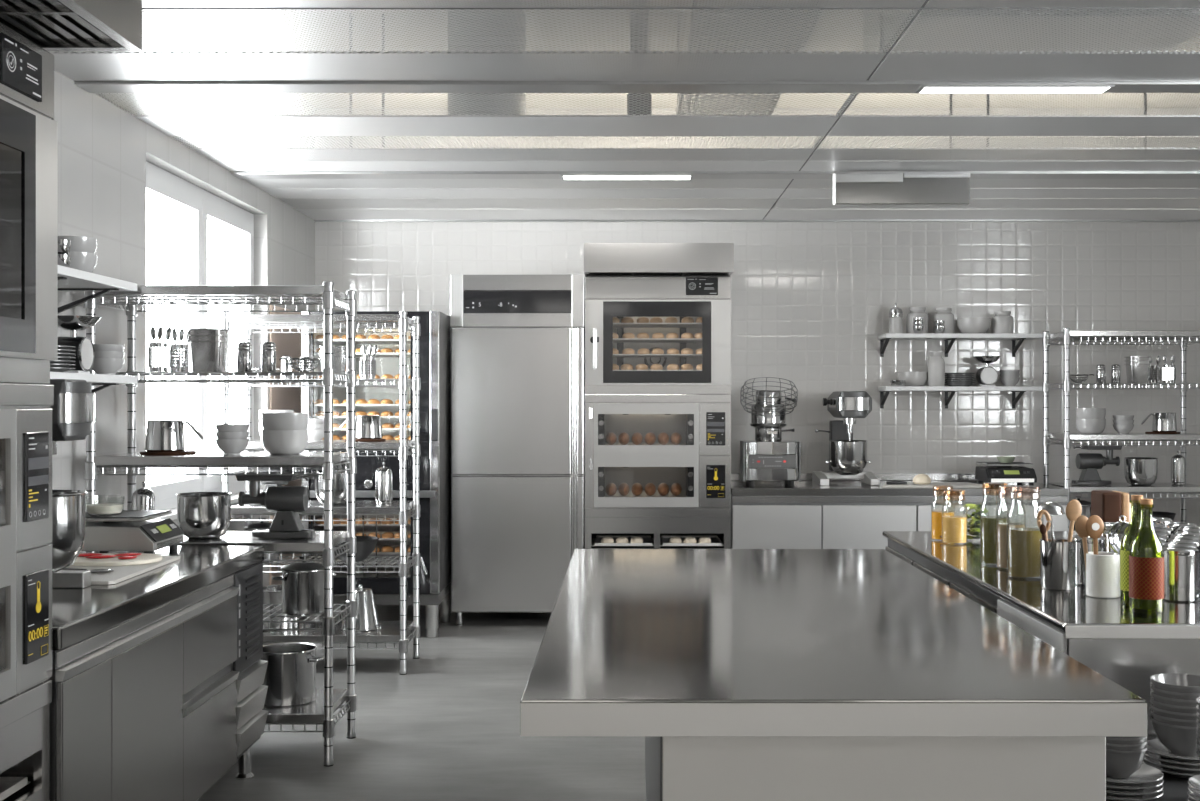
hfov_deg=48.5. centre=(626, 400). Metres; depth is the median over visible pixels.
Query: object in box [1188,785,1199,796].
dinner plate
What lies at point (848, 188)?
hanging sign
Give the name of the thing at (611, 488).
loaf
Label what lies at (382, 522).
bun
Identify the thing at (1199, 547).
canister
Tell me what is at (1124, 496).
board
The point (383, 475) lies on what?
flask
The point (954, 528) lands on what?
bottle
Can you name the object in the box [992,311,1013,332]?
jar
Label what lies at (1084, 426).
ceramic bowl
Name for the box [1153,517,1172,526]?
steel canister
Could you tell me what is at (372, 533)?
bun
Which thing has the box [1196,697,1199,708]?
bowl
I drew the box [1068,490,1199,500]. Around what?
wire shelf
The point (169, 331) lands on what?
spoon
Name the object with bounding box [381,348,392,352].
bun
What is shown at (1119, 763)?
bowl
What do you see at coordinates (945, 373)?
plate
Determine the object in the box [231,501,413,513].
shelf
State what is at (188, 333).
spoon
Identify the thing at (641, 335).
bun
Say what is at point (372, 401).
bun
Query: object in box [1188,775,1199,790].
dinner plate
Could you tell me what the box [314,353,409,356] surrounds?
baking tray
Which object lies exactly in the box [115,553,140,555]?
meat slice
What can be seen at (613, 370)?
baking tray
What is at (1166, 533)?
steel canister
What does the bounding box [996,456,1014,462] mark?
bowl
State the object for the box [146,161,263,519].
window
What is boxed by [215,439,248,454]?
ceramic bowl
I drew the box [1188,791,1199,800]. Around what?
dinner plate
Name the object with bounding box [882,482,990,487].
cutting board
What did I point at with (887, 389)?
wall shelf
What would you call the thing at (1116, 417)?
ceramic bowl
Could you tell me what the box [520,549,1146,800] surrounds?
work table
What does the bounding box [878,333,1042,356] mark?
wall shelf
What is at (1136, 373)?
pan
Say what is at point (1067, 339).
wire shelf
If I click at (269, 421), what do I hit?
ceramic bowl
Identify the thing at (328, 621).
wire shelf
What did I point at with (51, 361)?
plate
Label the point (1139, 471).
mixing bowl
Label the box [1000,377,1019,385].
bowl
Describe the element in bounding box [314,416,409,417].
baking tray
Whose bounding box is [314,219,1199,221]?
trim
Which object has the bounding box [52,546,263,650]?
countertop
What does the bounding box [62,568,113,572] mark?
knife
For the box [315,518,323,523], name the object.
bun
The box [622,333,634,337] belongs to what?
bun
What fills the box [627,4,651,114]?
pipe
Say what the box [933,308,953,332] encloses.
jar
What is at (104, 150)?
wall
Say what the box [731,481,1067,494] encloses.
countertop
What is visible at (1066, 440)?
wire shelf
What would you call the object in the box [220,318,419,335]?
wire shelf
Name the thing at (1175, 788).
shelf
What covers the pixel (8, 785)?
tray
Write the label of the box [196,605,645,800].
floor
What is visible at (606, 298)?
oven
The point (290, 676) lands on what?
stock pot
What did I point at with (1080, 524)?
wooden spoon
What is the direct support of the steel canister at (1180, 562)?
on the countertop at (1126, 647)
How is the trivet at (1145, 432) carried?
on the wire rack at (1068, 336)
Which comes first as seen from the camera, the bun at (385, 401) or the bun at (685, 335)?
the bun at (385, 401)
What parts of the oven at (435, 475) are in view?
knob, frame, handle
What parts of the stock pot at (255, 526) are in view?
lid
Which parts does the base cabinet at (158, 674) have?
door, door, drawer, drawer, vent panel, louvre panel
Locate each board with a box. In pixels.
[66,556,180,584]
[71,553,161,565]
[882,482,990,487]
[1091,490,1120,521]
[1114,491,1128,522]
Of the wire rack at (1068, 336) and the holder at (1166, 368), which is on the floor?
the wire rack at (1068, 336)
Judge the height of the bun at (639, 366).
0.044 m
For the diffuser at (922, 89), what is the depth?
5.28 m
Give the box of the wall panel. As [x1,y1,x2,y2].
[269,305,301,584]
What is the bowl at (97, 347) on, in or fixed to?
on the bowl at (98, 354)
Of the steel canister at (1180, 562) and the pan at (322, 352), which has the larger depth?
the pan at (322, 352)
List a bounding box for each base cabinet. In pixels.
[0,679,51,800]
[50,546,267,800]
[585,508,730,548]
[731,473,1068,548]
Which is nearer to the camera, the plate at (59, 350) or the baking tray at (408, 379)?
the plate at (59, 350)
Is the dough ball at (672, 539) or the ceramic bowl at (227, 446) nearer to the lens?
the ceramic bowl at (227, 446)
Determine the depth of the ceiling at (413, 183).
5.63 m
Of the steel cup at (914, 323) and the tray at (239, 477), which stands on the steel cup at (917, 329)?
the steel cup at (914, 323)
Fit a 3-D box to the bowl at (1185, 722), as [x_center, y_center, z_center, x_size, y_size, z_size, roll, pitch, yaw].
[1.335,0.786,3.190,0.157,0.081,0.157,0,0,0]
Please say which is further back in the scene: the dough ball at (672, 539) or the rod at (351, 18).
the dough ball at (672, 539)
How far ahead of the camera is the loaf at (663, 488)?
8.51 m
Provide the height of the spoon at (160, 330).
0.175 m
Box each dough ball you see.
[601,537,613,542]
[616,537,628,542]
[630,537,642,542]
[669,537,681,542]
[684,537,696,542]
[698,537,710,542]
[913,474,930,483]
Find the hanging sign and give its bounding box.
[833,173,969,204]
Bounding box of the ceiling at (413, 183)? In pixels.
[48,0,1199,219]
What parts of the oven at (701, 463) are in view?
deck door, deck door, control panel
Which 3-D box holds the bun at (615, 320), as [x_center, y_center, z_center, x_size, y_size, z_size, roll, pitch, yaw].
[-0.088,-0.512,8.537,0.082,0.044,0.081,0,0,-43]
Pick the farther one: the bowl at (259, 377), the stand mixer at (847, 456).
the stand mixer at (847, 456)
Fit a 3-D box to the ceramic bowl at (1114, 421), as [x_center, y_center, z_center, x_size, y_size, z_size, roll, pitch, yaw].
[3.240,0.157,8.700,0.132,0.062,0.132,0,0,0]
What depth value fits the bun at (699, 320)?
8.50 m
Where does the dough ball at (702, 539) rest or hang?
on the tray at (664, 540)
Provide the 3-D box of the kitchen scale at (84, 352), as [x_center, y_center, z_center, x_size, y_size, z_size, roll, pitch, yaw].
[-1.993,-0.198,4.800,0.188,0.205,0.188,0,0,0]
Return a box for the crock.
[1086,552,1119,597]
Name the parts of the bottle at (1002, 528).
lid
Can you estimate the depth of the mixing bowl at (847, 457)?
8.65 m
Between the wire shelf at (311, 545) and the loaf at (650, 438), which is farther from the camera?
the loaf at (650, 438)
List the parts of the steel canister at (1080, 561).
lid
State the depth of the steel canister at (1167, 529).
4.24 m
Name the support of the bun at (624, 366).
on the baking tray at (613, 370)
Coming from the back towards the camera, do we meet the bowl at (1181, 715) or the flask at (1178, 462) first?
the flask at (1178, 462)
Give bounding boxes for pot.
[188,341,229,371]
[244,518,278,562]
[261,642,323,706]
[263,585,298,630]
[272,556,336,615]
[341,584,380,631]
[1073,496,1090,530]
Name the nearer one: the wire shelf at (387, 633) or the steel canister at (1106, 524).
the steel canister at (1106, 524)
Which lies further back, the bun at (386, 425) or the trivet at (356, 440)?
the bun at (386, 425)
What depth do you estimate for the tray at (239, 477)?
5.29 m
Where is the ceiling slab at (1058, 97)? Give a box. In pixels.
[211,4,1199,107]
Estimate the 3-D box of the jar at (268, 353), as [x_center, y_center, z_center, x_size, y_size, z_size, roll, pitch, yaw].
[-1.440,-0.175,5.360,0.058,0.124,0.058,0,0,0]
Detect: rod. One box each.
[349,18,351,156]
[382,14,384,156]
[1144,93,1146,152]
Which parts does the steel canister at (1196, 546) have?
lid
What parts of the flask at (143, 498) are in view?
lid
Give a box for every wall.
[49,9,314,585]
[315,108,1199,526]
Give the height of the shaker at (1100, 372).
0.124 m
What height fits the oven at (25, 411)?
0.716 m
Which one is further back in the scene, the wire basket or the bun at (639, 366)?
the wire basket
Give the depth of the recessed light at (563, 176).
7.33 m
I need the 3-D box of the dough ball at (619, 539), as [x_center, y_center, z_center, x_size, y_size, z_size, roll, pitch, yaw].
[-0.031,0.890,8.490,0.084,0.046,0.084,0,0,0]
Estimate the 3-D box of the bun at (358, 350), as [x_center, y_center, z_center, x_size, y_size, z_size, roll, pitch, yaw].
[-1.613,-0.298,8.065,0.077,0.038,0.076,0,0,-9]
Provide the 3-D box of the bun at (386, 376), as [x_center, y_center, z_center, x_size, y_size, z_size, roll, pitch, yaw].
[-1.450,-0.141,8.070,0.076,0.038,0.077,0,0,2]
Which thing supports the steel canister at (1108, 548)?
on the countertop at (1126, 647)
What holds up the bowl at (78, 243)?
on the bowl at (84, 261)
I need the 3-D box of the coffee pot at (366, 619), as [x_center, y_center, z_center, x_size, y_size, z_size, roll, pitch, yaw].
[-1.422,1.099,7.111,0.207,0.235,0.207,0,0,-38]
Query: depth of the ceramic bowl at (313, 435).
7.04 m
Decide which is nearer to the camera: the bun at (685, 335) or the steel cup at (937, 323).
the bun at (685, 335)
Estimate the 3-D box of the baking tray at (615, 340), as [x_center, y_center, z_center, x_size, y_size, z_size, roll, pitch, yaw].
[0.195,-0.390,8.680,0.780,0.007,0.440,0,0,0]
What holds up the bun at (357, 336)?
on the baking tray at (335, 341)
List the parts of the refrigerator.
corner post, header panel, door, door, corner post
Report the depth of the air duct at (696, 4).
5.76 m
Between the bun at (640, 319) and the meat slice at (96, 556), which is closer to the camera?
the meat slice at (96, 556)
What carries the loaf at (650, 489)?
in the oven at (701, 463)
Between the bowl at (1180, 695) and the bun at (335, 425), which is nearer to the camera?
the bowl at (1180, 695)
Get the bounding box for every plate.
[50,360,74,363]
[50,363,74,367]
[50,367,74,371]
[58,345,74,348]
[58,349,74,352]
[58,353,74,356]
[58,356,74,359]
[945,373,974,374]
[945,374,974,375]
[945,376,975,377]
[945,378,975,379]
[945,380,975,381]
[945,382,975,383]
[945,384,974,385]
[1106,764,1163,785]
[1106,778,1163,791]
[1106,784,1163,796]
[1106,789,1163,800]
[1143,759,1199,778]
[1144,755,1199,772]
[1145,751,1199,767]
[1147,739,1199,762]
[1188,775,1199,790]
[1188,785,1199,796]
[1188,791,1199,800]
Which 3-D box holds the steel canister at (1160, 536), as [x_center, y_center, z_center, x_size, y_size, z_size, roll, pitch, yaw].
[1.589,0.481,4.034,0.095,0.148,0.095,0,0,27]
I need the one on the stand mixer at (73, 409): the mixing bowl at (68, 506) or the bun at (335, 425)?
the mixing bowl at (68, 506)
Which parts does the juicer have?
spout, control panel, lever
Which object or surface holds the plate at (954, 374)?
on the plate at (945, 376)
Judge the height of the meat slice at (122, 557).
0.010 m
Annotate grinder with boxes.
[235,472,314,537]
[258,470,309,490]
[1072,446,1121,484]
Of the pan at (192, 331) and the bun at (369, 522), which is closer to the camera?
the pan at (192, 331)
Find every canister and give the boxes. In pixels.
[888,303,902,332]
[1072,535,1105,585]
[1101,522,1115,535]
[1104,531,1115,552]
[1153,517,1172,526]
[1153,523,1162,526]
[1154,526,1172,534]
[1155,530,1170,537]
[1157,534,1168,541]
[1163,542,1198,594]
[1163,546,1197,601]
[1167,522,1197,534]
[1167,538,1199,589]
[1170,534,1199,538]
[1176,531,1199,534]
[1177,527,1199,531]
[1197,555,1197,594]
[1198,547,1199,589]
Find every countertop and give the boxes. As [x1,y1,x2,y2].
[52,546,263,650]
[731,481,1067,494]
[882,531,1199,739]
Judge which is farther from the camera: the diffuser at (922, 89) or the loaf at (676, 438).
the loaf at (676, 438)
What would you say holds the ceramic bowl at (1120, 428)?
on the wire rack at (1068, 336)
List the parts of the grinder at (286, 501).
foot plate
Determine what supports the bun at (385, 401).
on the baking tray at (314, 404)
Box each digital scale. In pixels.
[82,510,183,553]
[975,462,1036,485]
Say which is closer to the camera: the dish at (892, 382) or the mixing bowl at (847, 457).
the mixing bowl at (847, 457)
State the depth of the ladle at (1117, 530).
3.77 m
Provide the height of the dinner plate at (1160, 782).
0.020 m
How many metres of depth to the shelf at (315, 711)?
5.22 m
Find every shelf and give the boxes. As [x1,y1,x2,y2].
[50,372,136,392]
[58,265,136,312]
[84,291,356,315]
[84,457,356,479]
[89,368,356,386]
[93,452,347,465]
[94,285,347,301]
[178,531,347,551]
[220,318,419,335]
[220,376,419,389]
[220,444,419,459]
[227,314,413,324]
[230,505,419,524]
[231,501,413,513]
[245,440,413,448]
[262,689,347,722]
[263,553,419,576]
[263,600,356,634]
[263,621,413,641]
[263,625,419,652]
[264,537,356,565]
[264,694,356,737]
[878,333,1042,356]
[878,386,1041,407]
[1042,334,1199,347]
[1042,381,1199,391]
[1042,436,1199,448]
[1048,331,1199,338]
[1048,433,1199,439]
[1048,483,1199,491]
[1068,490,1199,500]
[1142,763,1188,800]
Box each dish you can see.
[86,498,124,513]
[890,380,905,385]
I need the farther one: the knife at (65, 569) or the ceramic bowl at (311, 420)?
the ceramic bowl at (311, 420)
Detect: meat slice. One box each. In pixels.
[79,553,101,556]
[85,555,115,558]
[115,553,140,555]
[118,556,136,558]
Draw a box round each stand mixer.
[14,379,94,587]
[812,391,879,485]
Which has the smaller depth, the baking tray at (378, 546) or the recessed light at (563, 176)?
the recessed light at (563, 176)
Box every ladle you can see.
[1036,501,1064,541]
[1108,515,1128,554]
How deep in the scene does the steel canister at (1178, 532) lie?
4.14 m
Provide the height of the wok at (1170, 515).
0.152 m
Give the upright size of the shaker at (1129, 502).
0.200 m
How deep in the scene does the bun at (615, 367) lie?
8.50 m
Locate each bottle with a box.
[931,485,954,538]
[942,489,967,542]
[981,482,1009,563]
[996,485,1025,567]
[1007,485,1042,576]
[1120,495,1142,604]
[1129,499,1163,613]
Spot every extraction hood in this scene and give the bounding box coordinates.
[0,0,141,50]
[584,243,733,276]
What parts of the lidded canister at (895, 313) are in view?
steel lid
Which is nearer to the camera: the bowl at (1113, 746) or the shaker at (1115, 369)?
the bowl at (1113, 746)
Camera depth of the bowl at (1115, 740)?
2.94 m
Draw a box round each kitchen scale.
[58,315,100,373]
[973,356,1000,385]
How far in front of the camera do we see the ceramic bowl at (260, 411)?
7.04 m
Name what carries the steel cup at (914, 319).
on the steel cup at (914, 323)
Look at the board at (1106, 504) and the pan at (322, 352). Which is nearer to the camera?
the board at (1106, 504)
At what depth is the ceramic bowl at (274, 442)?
5.31 m
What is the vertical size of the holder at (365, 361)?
0.116 m
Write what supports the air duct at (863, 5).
hanging from the ceiling slab at (1058, 97)
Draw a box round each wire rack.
[84,281,356,766]
[220,311,419,674]
[1042,328,1199,530]
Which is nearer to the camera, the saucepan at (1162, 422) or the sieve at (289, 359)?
the sieve at (289, 359)
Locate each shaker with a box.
[237,342,251,371]
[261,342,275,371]
[281,356,292,378]
[300,356,310,378]
[1096,364,1105,382]
[1111,364,1119,382]
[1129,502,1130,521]
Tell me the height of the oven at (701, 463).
0.716 m
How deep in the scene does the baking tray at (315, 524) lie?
8.00 m
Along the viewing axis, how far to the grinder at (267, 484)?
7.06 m
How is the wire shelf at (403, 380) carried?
attached to the wire rack at (394, 632)
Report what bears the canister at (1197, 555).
on the steel canister at (1196, 546)
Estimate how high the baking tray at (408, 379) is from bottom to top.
0.012 m
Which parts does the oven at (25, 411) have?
deck door, deck door, control panel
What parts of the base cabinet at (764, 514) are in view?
drawer, drawer, drawer, drawer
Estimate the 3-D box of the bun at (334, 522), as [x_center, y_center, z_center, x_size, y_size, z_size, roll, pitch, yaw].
[-1.773,0.731,8.083,0.076,0.038,0.077,0,0,-19]
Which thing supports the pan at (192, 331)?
on the pan at (192, 337)
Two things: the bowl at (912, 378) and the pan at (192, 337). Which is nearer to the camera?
the pan at (192, 337)
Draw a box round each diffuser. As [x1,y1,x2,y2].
[563,176,690,178]
[920,87,1109,92]
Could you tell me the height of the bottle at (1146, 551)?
0.296 m
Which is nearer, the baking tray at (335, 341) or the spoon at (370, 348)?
the spoon at (370, 348)
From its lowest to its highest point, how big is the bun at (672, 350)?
0.044 m
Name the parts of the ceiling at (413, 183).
fine panel, open panel, panel, plain panel, panel, fine panel, plain panel, fine panel, plain panel, fine panel, plain panel, fine panel, plain panel, fine panel, plain panel, fine panel, plain panel, fine panel, panel, plain panel, open panel, fine panel, panel, fine panel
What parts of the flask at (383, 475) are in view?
lid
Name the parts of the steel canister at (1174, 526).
lid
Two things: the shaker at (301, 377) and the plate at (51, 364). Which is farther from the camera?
the shaker at (301, 377)
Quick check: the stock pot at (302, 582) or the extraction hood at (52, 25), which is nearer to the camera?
the extraction hood at (52, 25)
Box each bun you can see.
[314,399,323,403]
[315,335,323,338]
[315,411,323,415]
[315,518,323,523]
[333,399,339,403]
[333,411,339,415]
[333,423,339,427]
[333,435,339,439]
[333,518,340,523]
[355,335,366,338]
[355,348,366,352]
[355,399,366,403]
[355,411,366,414]
[355,518,366,523]
[367,399,379,403]
[367,411,379,414]
[368,335,379,338]
[368,518,380,523]
[368,532,379,537]
[381,335,393,338]
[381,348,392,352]
[381,374,393,378]
[381,399,392,403]
[381,411,392,415]
[381,423,393,427]
[381,518,393,523]
[381,546,393,551]
[382,435,393,439]
[382,532,393,537]
[394,532,399,537]
[613,317,619,322]
[613,364,618,369]
[621,317,633,322]
[621,364,632,369]
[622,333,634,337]
[622,348,634,353]
[636,364,647,369]
[637,317,648,322]
[637,333,648,337]
[637,348,649,353]
[650,317,662,322]
[650,364,662,369]
[651,348,663,353]
[652,333,663,337]
[665,317,677,322]
[666,333,678,337]
[667,348,678,353]
[667,364,678,369]
[681,317,693,322]
[681,333,693,337]
[681,348,693,353]
[681,364,692,369]
[694,333,701,337]
[696,317,701,322]
[696,348,701,353]
[696,364,701,369]
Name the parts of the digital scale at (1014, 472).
plate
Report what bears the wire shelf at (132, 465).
attached to the wire rack at (328, 700)
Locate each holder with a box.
[148,342,168,371]
[170,344,189,371]
[361,357,375,378]
[1148,365,1160,382]
[1163,365,1175,382]
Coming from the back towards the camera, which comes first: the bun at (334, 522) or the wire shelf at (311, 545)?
the bun at (334, 522)
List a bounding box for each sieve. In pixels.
[252,368,280,378]
[279,358,323,371]
[1070,374,1093,382]
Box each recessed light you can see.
[561,174,692,179]
[916,85,1114,93]
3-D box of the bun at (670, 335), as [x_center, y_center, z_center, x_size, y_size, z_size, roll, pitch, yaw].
[0.290,-0.413,8.530,0.081,0.044,0.082,0,0,-31]
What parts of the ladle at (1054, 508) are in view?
handle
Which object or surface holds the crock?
on the countertop at (1126, 647)
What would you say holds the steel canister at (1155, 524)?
on the countertop at (1126, 647)
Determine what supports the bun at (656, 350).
on the baking tray at (614, 355)
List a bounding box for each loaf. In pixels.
[605,432,616,444]
[605,483,616,495]
[618,432,629,444]
[618,483,629,495]
[631,432,642,444]
[631,483,642,495]
[645,432,655,444]
[645,483,655,495]
[658,432,668,444]
[658,483,668,495]
[670,432,681,444]
[670,483,681,495]
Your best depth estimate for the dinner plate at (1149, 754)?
3.14 m
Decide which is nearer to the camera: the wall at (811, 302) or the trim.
the trim
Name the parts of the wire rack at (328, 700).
post, post, post, post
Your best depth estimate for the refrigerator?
8.35 m
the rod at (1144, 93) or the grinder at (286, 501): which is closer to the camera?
the grinder at (286, 501)
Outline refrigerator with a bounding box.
[450,274,584,625]
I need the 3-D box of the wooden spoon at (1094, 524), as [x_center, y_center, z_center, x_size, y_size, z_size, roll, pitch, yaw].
[1.322,0.433,3.768,0.052,0.220,0.014,0,0,0]
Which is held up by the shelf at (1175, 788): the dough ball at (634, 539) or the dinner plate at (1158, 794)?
the dinner plate at (1158, 794)
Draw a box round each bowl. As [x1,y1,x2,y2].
[50,490,86,572]
[58,236,96,252]
[68,251,96,272]
[91,358,124,374]
[93,344,124,351]
[95,351,124,358]
[176,492,231,538]
[215,424,248,431]
[215,431,248,438]
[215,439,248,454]
[254,370,267,378]
[259,410,294,422]
[259,423,262,435]
[261,413,307,429]
[261,430,307,454]
[289,360,319,371]
[307,424,323,429]
[308,418,323,423]
[308,430,323,440]
[314,470,346,504]
[825,440,870,474]
[898,372,927,385]
[957,317,990,332]
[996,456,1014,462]
[1000,370,1019,373]
[1000,373,1019,376]
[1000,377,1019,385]
[1036,501,1064,514]
[1070,375,1087,382]
[1076,408,1105,418]
[1076,419,1105,433]
[1106,733,1147,743]
[1106,738,1147,749]
[1106,744,1147,777]
[1113,415,1133,419]
[1113,420,1133,423]
[1113,424,1133,433]
[1124,457,1157,485]
[1150,673,1199,692]
[1150,682,1199,699]
[1150,689,1196,705]
[1150,695,1196,712]
[1150,702,1196,719]
[1150,708,1196,725]
[1150,714,1197,755]
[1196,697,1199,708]
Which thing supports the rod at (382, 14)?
hanging from the ceiling slab at (1058, 97)
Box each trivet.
[140,451,195,454]
[344,439,385,441]
[1145,432,1180,433]
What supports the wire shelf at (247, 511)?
attached to the wire rack at (394, 632)
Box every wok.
[333,536,378,561]
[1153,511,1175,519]
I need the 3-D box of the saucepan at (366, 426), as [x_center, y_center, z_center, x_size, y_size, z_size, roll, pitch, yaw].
[-1.411,0.142,7.097,0.212,0.125,0.154,0,0,-29]
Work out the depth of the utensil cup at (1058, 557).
3.90 m
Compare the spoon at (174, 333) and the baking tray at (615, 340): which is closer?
the spoon at (174, 333)
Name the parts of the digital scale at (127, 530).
plate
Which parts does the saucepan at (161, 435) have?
handle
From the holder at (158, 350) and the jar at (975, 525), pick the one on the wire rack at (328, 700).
the holder at (158, 350)
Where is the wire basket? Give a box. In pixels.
[740,377,797,415]
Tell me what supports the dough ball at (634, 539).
on the tray at (647, 540)
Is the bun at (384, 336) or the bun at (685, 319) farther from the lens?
the bun at (685, 319)
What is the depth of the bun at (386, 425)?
8.05 m
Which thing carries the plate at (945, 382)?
on the plate at (945, 384)
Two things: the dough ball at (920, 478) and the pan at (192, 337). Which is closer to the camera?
the pan at (192, 337)
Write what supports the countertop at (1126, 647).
on the floor
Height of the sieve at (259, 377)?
0.059 m
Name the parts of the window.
sash, sill, sash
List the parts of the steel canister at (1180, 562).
lid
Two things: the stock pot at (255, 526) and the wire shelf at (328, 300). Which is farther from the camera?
the stock pot at (255, 526)
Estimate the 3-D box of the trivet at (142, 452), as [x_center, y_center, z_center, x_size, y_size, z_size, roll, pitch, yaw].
[-1.852,0.211,5.380,0.216,0.011,0.216,0,0,0]
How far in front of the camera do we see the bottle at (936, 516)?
5.27 m
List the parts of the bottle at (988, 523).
lid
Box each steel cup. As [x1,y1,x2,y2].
[58,239,70,253]
[58,254,71,267]
[913,318,922,321]
[913,322,922,325]
[913,326,922,332]
[934,320,944,325]
[934,326,944,332]
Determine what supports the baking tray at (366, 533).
in the oven at (435, 475)
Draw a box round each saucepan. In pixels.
[145,420,202,451]
[339,415,381,438]
[1141,413,1176,431]
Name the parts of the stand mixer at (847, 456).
lift lever, trim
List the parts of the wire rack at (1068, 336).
post, post, post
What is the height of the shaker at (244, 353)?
0.124 m
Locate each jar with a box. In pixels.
[906,307,928,332]
[928,352,944,385]
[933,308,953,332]
[963,504,987,539]
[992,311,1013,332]
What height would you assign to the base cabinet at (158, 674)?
0.865 m
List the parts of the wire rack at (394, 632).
post, post, post, post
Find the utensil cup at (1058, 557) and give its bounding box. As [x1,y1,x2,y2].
[1040,538,1075,589]
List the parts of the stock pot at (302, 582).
handle, pot, lid, knob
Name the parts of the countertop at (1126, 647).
drawer, drawer, drawer, drawer, panel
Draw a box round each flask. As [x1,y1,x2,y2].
[132,482,154,518]
[375,462,391,503]
[1171,451,1185,484]
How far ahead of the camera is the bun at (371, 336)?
8.04 m
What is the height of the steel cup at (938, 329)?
0.052 m
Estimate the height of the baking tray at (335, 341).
0.012 m
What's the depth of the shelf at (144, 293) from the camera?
5.18 m
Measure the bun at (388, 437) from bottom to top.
0.038 m
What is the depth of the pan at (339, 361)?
7.06 m
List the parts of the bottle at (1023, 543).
lid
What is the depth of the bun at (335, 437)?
8.04 m
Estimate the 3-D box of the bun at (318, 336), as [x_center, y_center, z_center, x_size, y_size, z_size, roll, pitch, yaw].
[-1.854,-0.380,8.081,0.077,0.038,0.076,0,0,31]
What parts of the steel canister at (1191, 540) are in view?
lid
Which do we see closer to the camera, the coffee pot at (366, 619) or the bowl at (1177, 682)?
the bowl at (1177, 682)
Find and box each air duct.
[448,4,525,114]
[863,5,1199,51]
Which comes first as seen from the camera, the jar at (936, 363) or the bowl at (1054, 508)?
the bowl at (1054, 508)
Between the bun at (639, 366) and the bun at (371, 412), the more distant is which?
the bun at (639, 366)
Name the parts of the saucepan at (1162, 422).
handle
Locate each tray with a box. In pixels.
[0,777,29,800]
[235,472,301,480]
[314,339,409,343]
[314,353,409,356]
[314,404,409,405]
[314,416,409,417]
[314,518,409,525]
[333,428,409,429]
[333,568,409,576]
[355,532,409,539]
[359,379,409,381]
[371,545,409,553]
[591,536,653,545]
[613,323,701,327]
[613,338,701,342]
[613,354,701,356]
[613,370,701,370]
[660,536,723,545]
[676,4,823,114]
[1084,446,1121,449]
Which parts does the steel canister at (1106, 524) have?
lid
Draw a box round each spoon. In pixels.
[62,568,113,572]
[150,326,156,358]
[156,326,162,364]
[162,327,171,364]
[172,329,176,349]
[178,329,183,365]
[183,330,190,365]
[362,345,365,356]
[368,345,372,356]
[373,345,377,356]
[1037,509,1050,540]
[1039,524,1045,540]
[1066,499,1081,541]
[1075,515,1087,567]
[1086,515,1103,554]
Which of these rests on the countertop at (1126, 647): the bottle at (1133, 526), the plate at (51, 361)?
the bottle at (1133, 526)
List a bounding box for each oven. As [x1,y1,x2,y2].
[0,23,57,382]
[0,383,53,701]
[302,311,451,637]
[585,277,730,393]
[585,394,730,507]
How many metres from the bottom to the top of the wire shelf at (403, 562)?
0.071 m
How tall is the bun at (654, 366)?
0.044 m
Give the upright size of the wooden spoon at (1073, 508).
0.252 m
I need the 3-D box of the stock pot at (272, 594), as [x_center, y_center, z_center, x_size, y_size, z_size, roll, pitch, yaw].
[-1.872,1.109,7.131,0.261,0.215,0.238,0,0,-27]
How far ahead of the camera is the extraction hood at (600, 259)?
8.18 m
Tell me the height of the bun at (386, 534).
0.038 m
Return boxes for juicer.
[740,377,800,484]
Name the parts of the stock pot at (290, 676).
handle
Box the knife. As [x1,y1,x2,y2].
[886,481,915,484]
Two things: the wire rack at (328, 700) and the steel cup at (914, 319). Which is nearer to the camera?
the wire rack at (328, 700)
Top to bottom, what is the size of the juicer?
0.712 m
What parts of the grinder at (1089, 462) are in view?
foot plate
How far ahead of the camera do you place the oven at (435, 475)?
7.95 m
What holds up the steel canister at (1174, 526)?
on the countertop at (1126, 647)
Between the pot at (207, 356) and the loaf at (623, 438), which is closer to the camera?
the pot at (207, 356)
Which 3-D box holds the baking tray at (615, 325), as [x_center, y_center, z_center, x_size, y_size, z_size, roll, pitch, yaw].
[0.195,-0.490,8.680,0.780,0.007,0.440,0,0,0]
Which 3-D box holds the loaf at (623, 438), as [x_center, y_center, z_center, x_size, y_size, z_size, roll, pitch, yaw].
[-0.020,0.246,8.600,0.074,0.082,0.260,0,0,2]
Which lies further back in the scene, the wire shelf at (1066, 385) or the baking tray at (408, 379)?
the wire shelf at (1066, 385)
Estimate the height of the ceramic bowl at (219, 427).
0.062 m
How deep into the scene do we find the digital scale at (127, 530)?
4.73 m
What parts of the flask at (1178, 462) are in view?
lid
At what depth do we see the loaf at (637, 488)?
8.51 m
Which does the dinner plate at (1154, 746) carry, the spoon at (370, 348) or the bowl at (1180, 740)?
the bowl at (1180, 740)
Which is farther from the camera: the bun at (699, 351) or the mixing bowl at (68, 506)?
the bun at (699, 351)
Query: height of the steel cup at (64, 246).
0.052 m
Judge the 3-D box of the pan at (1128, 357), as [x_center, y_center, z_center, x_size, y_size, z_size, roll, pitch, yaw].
[3.340,-0.225,8.720,0.140,0.125,0.127,0,0,0]
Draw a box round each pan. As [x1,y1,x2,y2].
[188,329,229,334]
[188,335,229,340]
[319,346,346,350]
[319,351,346,355]
[319,355,346,378]
[1124,356,1150,359]
[1124,360,1150,363]
[1124,364,1149,382]
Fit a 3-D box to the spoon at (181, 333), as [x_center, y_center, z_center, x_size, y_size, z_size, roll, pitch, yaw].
[-1.835,-0.208,5.471,0.039,0.175,0.012,0,0,25]
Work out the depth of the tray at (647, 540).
8.58 m

